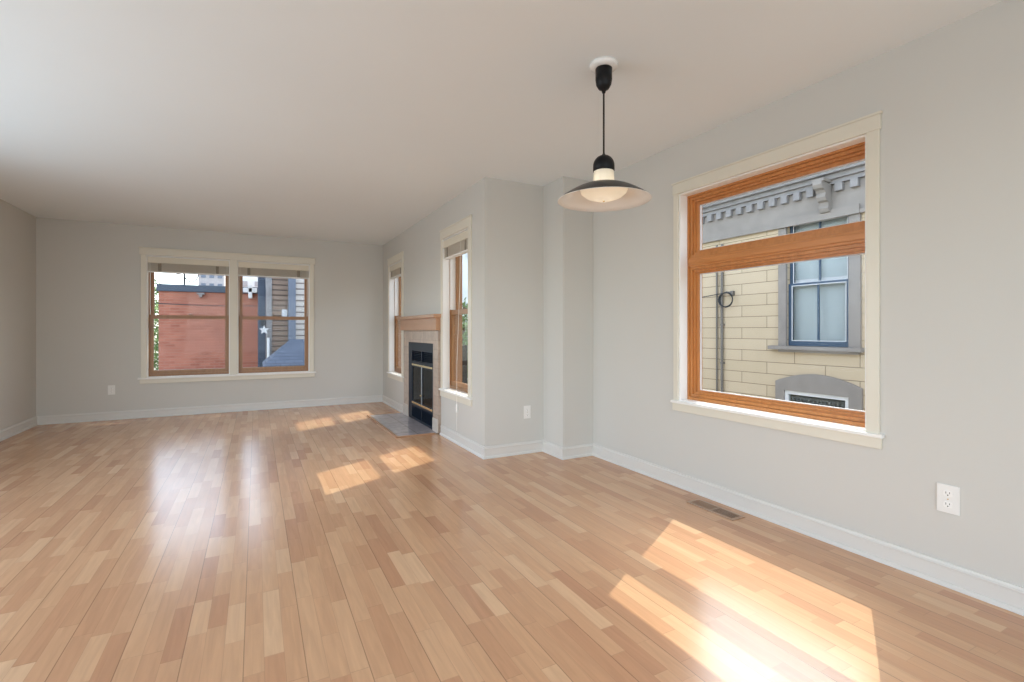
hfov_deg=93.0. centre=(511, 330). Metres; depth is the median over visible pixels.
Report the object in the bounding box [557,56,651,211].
pendant lamp
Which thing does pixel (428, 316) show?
mantel shelf
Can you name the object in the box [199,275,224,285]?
building
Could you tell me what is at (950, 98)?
wall
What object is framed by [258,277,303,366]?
house
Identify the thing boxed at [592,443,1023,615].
baseboard
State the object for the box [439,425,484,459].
baseboard
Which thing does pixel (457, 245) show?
window blind
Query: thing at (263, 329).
star ornament
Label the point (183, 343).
brick building
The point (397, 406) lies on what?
baseboard
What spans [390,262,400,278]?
window blind
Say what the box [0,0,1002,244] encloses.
ceiling
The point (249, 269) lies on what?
window blind
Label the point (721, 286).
conduit
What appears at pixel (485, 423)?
wall
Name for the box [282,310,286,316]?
vent
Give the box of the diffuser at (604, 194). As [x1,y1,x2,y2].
[580,187,627,202]
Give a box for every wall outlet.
[108,385,114,394]
[524,405,530,418]
[937,483,959,515]
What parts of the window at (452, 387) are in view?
sash, frame, sash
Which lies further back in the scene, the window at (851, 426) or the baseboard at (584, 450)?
the baseboard at (584, 450)
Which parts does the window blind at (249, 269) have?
rail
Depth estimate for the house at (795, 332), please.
7.82 m
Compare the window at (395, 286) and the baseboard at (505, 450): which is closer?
the baseboard at (505, 450)
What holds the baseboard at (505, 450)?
attached to the wall at (550, 244)
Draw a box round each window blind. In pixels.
[148,256,228,275]
[238,261,308,278]
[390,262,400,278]
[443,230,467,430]
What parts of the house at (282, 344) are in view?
corner post, bay post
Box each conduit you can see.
[716,245,717,390]
[720,244,724,391]
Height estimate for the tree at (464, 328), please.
4.838 m
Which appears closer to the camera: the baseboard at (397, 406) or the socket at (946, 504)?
the socket at (946, 504)
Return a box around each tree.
[154,278,162,369]
[462,298,467,383]
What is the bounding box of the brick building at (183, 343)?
[156,284,257,369]
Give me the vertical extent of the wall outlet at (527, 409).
0.115 m
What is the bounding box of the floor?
[0,402,1023,681]
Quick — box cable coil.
[702,291,734,307]
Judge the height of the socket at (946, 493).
0.025 m
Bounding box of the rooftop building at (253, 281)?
[243,276,257,286]
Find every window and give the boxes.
[137,247,315,383]
[238,260,309,373]
[387,251,403,381]
[439,214,472,406]
[670,110,884,448]
[793,217,846,340]
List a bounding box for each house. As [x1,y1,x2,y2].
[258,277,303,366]
[462,253,467,379]
[702,160,864,410]
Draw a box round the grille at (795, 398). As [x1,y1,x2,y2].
[791,395,844,407]
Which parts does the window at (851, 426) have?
frame, fixed sash, awning sash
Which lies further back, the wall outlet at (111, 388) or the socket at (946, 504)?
the wall outlet at (111, 388)
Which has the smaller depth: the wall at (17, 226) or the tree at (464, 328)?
the wall at (17, 226)
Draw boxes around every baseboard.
[0,416,37,440]
[37,395,381,424]
[382,395,402,412]
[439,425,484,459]
[484,440,542,458]
[562,443,592,459]
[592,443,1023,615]
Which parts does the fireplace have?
glass door, glass pane, edge trim, louvre panel, louvre panel, glass door, glass pane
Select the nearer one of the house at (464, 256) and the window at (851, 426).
the window at (851, 426)
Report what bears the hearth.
on the floor
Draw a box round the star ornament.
[259,326,268,333]
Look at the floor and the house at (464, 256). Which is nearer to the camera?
the floor
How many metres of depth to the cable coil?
8.78 m
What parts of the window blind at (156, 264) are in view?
rail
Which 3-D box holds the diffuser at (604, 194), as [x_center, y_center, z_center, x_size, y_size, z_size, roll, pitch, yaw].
[0.458,-0.684,2.423,0.236,0.076,0.236,0,0,-28]
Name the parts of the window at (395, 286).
frame, sash, sash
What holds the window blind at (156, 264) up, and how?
attached to the window at (150, 277)
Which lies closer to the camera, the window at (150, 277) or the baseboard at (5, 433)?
the baseboard at (5, 433)
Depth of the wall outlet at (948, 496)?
2.10 m
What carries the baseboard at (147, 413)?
attached to the wall at (88, 274)
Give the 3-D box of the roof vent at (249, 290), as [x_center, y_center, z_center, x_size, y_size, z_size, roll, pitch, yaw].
[-6.859,-1.014,12.713,0.320,0.350,0.190,0,0,-28]
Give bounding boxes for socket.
[943,490,952,496]
[943,501,952,507]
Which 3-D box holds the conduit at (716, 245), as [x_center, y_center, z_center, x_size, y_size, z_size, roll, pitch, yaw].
[3.801,1.266,9.012,0.030,5.690,0.032,0,0,-28]
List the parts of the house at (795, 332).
cornice, window sill, sash, window casing, sash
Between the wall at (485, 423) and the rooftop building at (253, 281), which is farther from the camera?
the rooftop building at (253, 281)
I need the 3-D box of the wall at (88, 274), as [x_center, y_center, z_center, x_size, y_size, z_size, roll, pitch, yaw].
[-3.854,-0.110,6.741,4.482,2.440,0.220,0,0,-28]
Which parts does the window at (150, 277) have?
sash, sash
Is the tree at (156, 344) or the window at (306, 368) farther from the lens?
the tree at (156, 344)
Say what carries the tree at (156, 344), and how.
on the ground
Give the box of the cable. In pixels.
[155,303,224,305]
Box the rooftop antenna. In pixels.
[169,274,198,284]
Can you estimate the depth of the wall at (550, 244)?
4.33 m
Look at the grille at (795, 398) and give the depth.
7.54 m
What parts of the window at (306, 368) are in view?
sash, sash, glass pane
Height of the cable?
0.576 m
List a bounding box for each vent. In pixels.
[243,285,256,298]
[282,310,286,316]
[687,499,744,520]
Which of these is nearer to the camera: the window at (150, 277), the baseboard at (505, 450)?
the baseboard at (505, 450)
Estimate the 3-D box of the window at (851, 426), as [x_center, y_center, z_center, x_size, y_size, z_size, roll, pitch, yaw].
[1.554,-0.241,2.956,0.240,1.625,1.334,0,0,-28]
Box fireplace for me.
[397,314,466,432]
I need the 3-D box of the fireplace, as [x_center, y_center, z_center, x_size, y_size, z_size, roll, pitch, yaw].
[-0.967,0.463,5.903,0.475,1.276,1.499,0,0,-28]
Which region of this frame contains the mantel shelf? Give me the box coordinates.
[397,314,440,319]
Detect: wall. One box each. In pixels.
[0,199,35,429]
[36,217,382,415]
[383,177,507,446]
[508,176,592,446]
[593,0,1023,586]
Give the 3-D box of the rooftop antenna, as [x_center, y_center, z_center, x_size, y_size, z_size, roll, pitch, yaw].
[-8.778,-1.540,13.008,0.674,0.791,0.172,0,0,-31]
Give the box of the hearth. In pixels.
[367,412,435,437]
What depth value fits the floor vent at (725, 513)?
2.99 m
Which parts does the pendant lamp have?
ribbed glass, cord, lamp shade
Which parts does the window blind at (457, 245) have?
rail, pull cord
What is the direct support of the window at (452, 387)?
in the wall at (485, 423)

